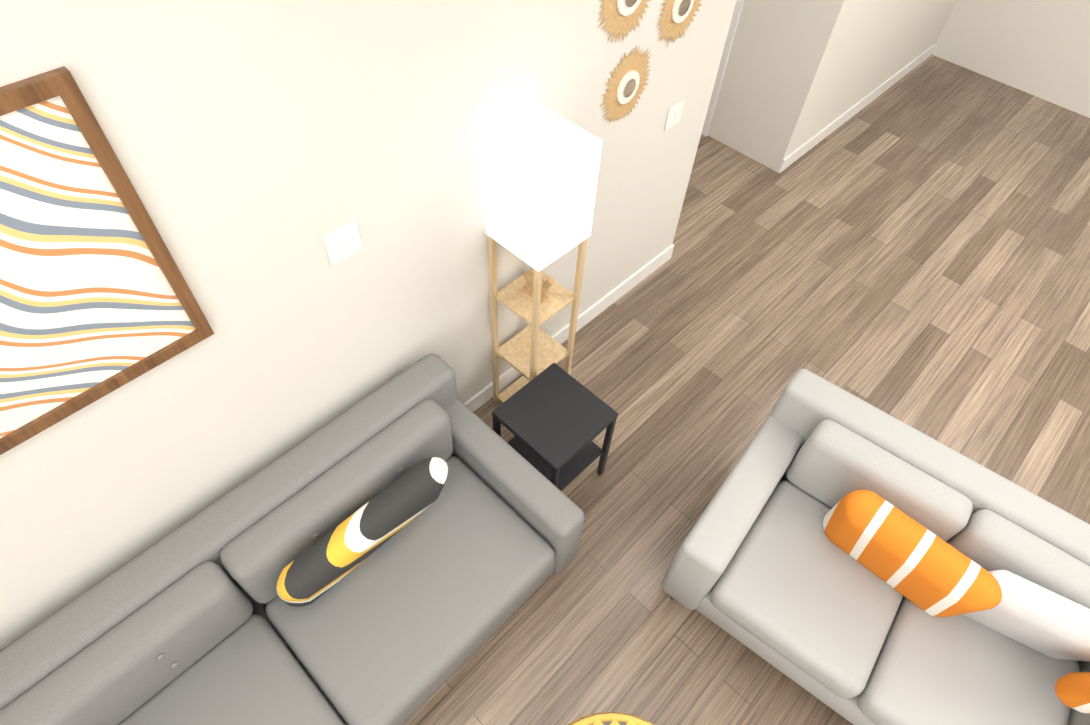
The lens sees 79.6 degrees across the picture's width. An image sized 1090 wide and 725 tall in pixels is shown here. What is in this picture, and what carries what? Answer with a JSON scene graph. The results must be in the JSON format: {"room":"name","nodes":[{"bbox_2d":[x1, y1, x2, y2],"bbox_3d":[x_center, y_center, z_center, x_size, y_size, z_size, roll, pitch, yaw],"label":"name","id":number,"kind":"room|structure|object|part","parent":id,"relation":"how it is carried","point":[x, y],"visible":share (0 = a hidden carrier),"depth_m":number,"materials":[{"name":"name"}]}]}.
{"room":"living room","nodes":[
{"label":"living room","id":0,"kind":"room"},
{"bbox_2d":[0,0,957,650],"bbox_3d":[-0.409,-0.706,2.111,0.120,3.150,11.520,39,60,24],"label":"wall","id":1,"kind":"structure","parent":0,"point":[260,148],"depth_m":2.00,"materials":[{"name":"white paint"}]},
{"bbox_2d":[0,66,213,454],"bbox_3d":[-1.187,-0.118,1.375,0.025,0.770,0.750,39,60,24],"label":"picture","id":2,"kind":"object","parent":1,"relation":"attached to","point":[97,300],"visible":0.94,"depth_m":1.48,"materials":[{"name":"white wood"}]},
{"bbox_2d":[323,220,362,265],"bbox_3d":[-0.624,-0.369,2.036,0.014,0.120,0.120,39,60,24],"label":"light switch","id":3,"kind":"object","parent":1,"relation":"attached to","point":[343,243],"visible":1,"depth_m":2.03,"materials":[{"name":"white plastic"}]},
{"bbox_2d":[464,244,673,411],"bbox_3d":[-1.755,1.306,2.407,0.014,0.110,7.310,39,60,24],"label":"baseboard","id":4,"kind":"structure","parent":1,"relation":"attached to","point":[506,378],"depth_m":3.73,"materials":[{"name":"white wood"}]},
{"bbox_2d":[597,0,650,42],"bbox_3d":[0.307,-1.316,2.337,0.016,0.360,0.348,39,60,24],"label":"decor","id":5,"kind":"object","parent":1,"relation":"attached to","point":[621,16],"visible":1,"depth_m":2.38,"materials":[{"name":"wicker"}]},
{"bbox_2d":[600,45,651,125],"bbox_3d":[0.337,-1.124,2.664,0.016,0.323,0.330,39,60,24],"label":"decor","id":6,"kind":"object","parent":1,"relation":"attached to","point":[627,83],"visible":1,"depth_m":2.65,"materials":[{"name":"wicker"}]},
{"bbox_2d":[664,99,684,130],"bbox_3d":[0.618,-1.172,3.104,0.014,0.120,0.120,39,60,24],"label":"light switch","id":7,"kind":"object","parent":1,"relation":"attached to","point":[674,114],"visible":1,"depth_m":3.10,"materials":[{"name":"white plastic"}]},
{"bbox_2d":[656,0,701,46],"bbox_3d":[0.557,-1.435,2.614,0.016,0.333,0.323,39,60,24],"label":"decor","id":8,"kind":"object","parent":1,"relation":"attached to","point":[676,17],"visible":1,"depth_m":2.64,"materials":[{"name":"wicker"}]},
{"bbox_2d":[778,42,937,172],"bbox_3d":[2.601,-2.117,5.290,0.014,0.110,2.600,39,60,24],"label":"baseboard","id":9,"kind":"structure","parent":1,"relation":"attached to","point":[813,141],"depth_m":5.17,"materials":[{"name":"white"}]},
{"bbox_2d":[403,55,1089,724],"bbox_3d":[1.345,1.806,2.313,11.500,0.080,11.800,39,60,24],"label":"floor","id":10,"kind":"structure","parent":0,"point":[911,249],"depth_m":3.73,"materials":[{"name":"brown wood"}]},
{"bbox_2d":[0,353,584,724],"bbox_3d":[-0.891,0.997,2.283,0.880,0.761,2.100,39,60,24],"label":"sofa","id":11,"kind":"object","parent":10,"relation":"on","point":[401,548],"visible":1,"depth_m":2.22,"materials":[{"name":"grey fabric"}]},
{"bbox_2d":[276,457,448,606],"bbox_3d":[-0.631,0.597,2.326,0.184,0.307,0.686,39,60,24],"label":"pillow","id":12,"kind":"object","parent":11,"relation":"on","point":[340,550],"depth_m":2.27,"materials":[{"name":"grey fabric"}]},
{"bbox_2d":[482,105,602,402],"bbox_3d":[-0.042,-0.275,2.805,0.290,1.560,0.290,39,60,24],"label":"floor lamp","id":13,"kind":"object","parent":10,"relation":"on","point":[541,164],"visible":0.94,"depth_m":2.32,"materials":[{"name":"light wood"},{"name":"white fabric"}]},
{"bbox_3d":[-0.052,-0.144,2.975,0.272,1.130,0.272,39,60,24],"label":"frame","id":14,"kind":"part","parent":13,"relation":"part of","materials":[{"name":"brown wood"}]},
{"bbox_3d":[-0.017,-0.622,2.356,0.290,0.425,0.290,39,60,24],"label":"lamp shade","id":15,"kind":"part","parent":13,"relation":"part of","materials":[{"name":"white fabric"}]},
{"bbox_2d":[492,363,617,490],"bbox_3d":[0.032,0.371,2.962,0.380,0.530,0.380,39,60,24],"label":"side table","id":16,"kind":"object","parent":10,"relation":"on","point":[555,419],"visible":0.79,"depth_m":2.77,"materials":[{"name":"grey wood"}]},
{"bbox_2d":[568,712,653,724],"bbox_3d":[0.216,1.524,2.168,0.600,0.405,0.600,39,60,24],"label":"ottoman","id":17,"kind":"object","parent":10,"relation":"on","point":[610,718],"visible":1,"depth_m":2.18,"materials":[{"name":"yellow fabric"}]},
{"bbox_2d":[661,368,1089,724],"bbox_3d":[1.355,0.862,2.408,1.539,0.925,0.880,33,57,20],"label":"loveseat","id":18,"kind":"object","parent":10,"relation":"on","point":[851,558],"visible":1,"depth_m":2.33,"materials":[{"name":"grey fabric"}]},
{"bbox_2d":[822,489,1001,616],"bbox_3d":[1.266,0.681,2.317,0.533,0.419,0.238,39,60,24],"label":"pillow","id":19,"kind":"object","parent":18,"relation":"on","point":[884,546],"depth_m":2.23,"materials":[{"name":"orange fabric"}]},
{"bbox_2d":[937,569,1089,663],"bbox_3d":[1.641,0.857,2.215,0.466,0.398,0.300,39,60,24],"label":"pillow","id":20,"kind":"object","parent":18,"relation":"on","point":[1041,616],"depth_m":2.14,"materials":[{"name":"white fabric"}]},
{"bbox_2d":[1054,669,1089,720],"bbox_3d":[1.823,0.990,1.958,0.340,0.328,0.350,39,60,24],"label":"pillow","id":21,"kind":"object","parent":18,"relation":"on","point":[1072,689],"depth_m":2.02,"materials":[{"name":"orange fabric"}]},
{"bbox_2d":[708,0,822,164],"bbox_3d":[1.507,-2.602,3.681,0.570,3.150,0.120,39,60,24],"label":"wall","id":22,"kind":"structure","parent":0,"point":[770,42],"depth_m":4.40,"materials":[{"name":"white paint"}]},
{"bbox_2d":[932,0,1089,117],"bbox_3d":[5.147,-2.565,3.856,4.540,3.150,0.120,39,60,24],"label":"wall","id":23,"kind":"structure","parent":0,"point":[1039,48],"depth_m":5.42,"materials":[{"name":"white paint"}]},
{"bbox_3d":[1.098,-3.591,3.125,0.700,1.100,0.120,39,60,24],"label":"wall","id":24,"kind":"structure","parent":0,"visible":0},
{"bbox_2d":[701,0,743,135],"bbox_3d":[1.020,-2.643,4.337,0.840,2.120,0.143,39,60,24],"label":"trim","id":25,"kind":"structure","parent":24,"relation":"attached to","point":[724,58],"depth_m":4.54,"materials":[{"name":"white"}]}
]}

